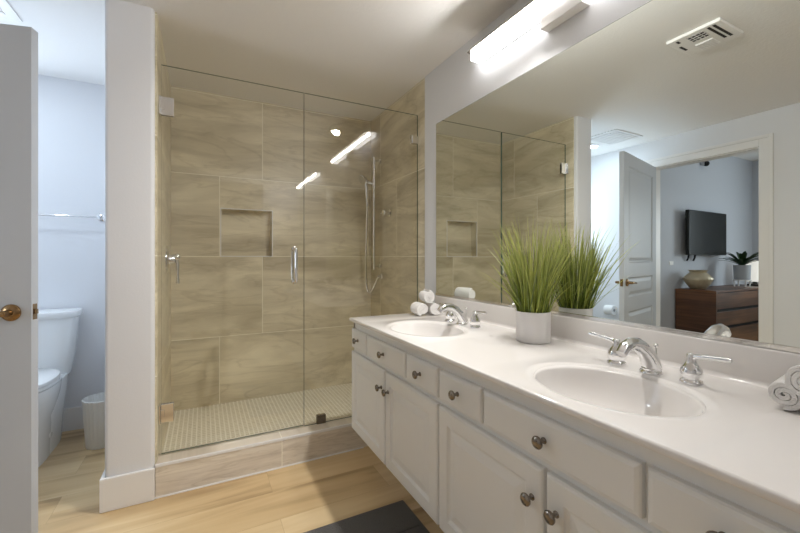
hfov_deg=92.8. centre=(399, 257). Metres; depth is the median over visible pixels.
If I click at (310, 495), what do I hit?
floor
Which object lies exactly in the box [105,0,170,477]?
wall
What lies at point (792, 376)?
rolled towel
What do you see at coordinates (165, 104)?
glass screen
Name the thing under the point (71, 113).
wall
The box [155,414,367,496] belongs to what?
shower curb
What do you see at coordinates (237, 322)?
wall
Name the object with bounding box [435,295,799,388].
backsplash
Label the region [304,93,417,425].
glass screen
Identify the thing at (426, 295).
rolled towel
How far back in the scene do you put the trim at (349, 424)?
2.10 m
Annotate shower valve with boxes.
[165,246,180,283]
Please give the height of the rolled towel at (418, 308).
0.074 m
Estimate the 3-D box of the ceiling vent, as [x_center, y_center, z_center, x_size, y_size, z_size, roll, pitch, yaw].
[-2.085,-1.233,1.725,0.440,0.012,0.380,0,0,-27]
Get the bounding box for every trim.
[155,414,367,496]
[155,423,351,467]
[155,447,363,498]
[220,208,272,256]
[425,73,429,302]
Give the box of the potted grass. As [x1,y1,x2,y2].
[481,214,579,343]
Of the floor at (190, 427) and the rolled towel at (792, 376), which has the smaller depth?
the rolled towel at (792, 376)
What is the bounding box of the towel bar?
[38,214,104,220]
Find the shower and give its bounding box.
[357,157,382,293]
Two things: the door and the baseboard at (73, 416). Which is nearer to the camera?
the door
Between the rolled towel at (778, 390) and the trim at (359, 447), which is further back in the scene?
the trim at (359, 447)
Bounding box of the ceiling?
[0,0,517,120]
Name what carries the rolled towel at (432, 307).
on the countertop
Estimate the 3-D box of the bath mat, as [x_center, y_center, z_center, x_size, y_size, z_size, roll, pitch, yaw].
[-0.059,1.191,1.407,0.557,0.018,0.755,0,0,-27]
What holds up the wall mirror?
attached to the wall at (391, 131)
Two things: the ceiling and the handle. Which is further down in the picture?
the handle
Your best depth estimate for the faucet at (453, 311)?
1.92 m
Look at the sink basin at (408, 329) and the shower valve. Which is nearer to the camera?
the sink basin at (408, 329)
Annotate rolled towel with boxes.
[410,302,427,315]
[419,289,434,302]
[425,302,439,314]
[768,375,799,410]
[785,365,799,395]
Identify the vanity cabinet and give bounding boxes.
[352,323,799,532]
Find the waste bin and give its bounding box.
[81,392,104,449]
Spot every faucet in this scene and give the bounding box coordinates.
[436,303,486,327]
[589,332,732,385]
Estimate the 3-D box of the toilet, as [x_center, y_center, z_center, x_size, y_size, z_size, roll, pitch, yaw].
[-2.260,0.775,2.239,0.484,0.850,0.749,0,0,-27]
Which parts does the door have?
lever handle, latch plate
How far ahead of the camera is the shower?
3.24 m
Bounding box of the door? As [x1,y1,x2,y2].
[0,24,38,532]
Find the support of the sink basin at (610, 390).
in the countertop
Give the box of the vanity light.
[467,0,589,62]
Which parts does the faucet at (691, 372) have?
lever, handle, spout, lift rod, handle, lever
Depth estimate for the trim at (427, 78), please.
2.58 m
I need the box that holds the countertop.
[349,295,799,513]
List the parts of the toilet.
seat, lid, tank, tank lid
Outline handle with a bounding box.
[380,209,391,216]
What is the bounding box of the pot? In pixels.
[516,310,550,343]
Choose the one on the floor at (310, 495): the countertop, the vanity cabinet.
the vanity cabinet
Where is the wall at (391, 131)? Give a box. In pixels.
[371,0,799,353]
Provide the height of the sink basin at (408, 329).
0.144 m
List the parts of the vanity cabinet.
drawer, door, knob, knob, knob, drawer, door, knob, drawer, knob, drawer, door, knob, knob, knob, drawer, door, knob, drawer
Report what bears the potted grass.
on the countertop
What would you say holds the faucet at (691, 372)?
on the countertop
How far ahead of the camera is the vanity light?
1.70 m
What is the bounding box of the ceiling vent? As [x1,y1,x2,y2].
[0,0,22,21]
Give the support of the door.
in the wall
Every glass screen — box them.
[158,64,303,453]
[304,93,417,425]
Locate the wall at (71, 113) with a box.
[38,74,104,407]
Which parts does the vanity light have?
plate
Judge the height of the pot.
0.124 m
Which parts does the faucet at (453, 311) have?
handle, spout, handle, lever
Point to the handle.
(384, 212)
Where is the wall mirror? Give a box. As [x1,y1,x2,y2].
[435,0,799,352]
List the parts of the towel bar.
post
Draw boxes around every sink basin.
[391,322,463,336]
[534,365,705,416]
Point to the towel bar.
(100, 217)
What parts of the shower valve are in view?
lever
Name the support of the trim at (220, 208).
attached to the wall at (237, 322)
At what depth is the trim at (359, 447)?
2.11 m
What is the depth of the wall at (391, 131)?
2.66 m
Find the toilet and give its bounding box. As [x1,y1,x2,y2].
[38,308,82,466]
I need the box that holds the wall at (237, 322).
[171,86,370,410]
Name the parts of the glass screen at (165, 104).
pull handle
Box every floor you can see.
[38,429,443,532]
[163,383,351,451]
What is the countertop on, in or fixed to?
on the vanity cabinet
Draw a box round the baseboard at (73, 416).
[62,406,83,431]
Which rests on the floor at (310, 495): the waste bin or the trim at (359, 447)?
the waste bin
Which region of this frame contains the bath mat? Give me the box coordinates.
[304,500,429,532]

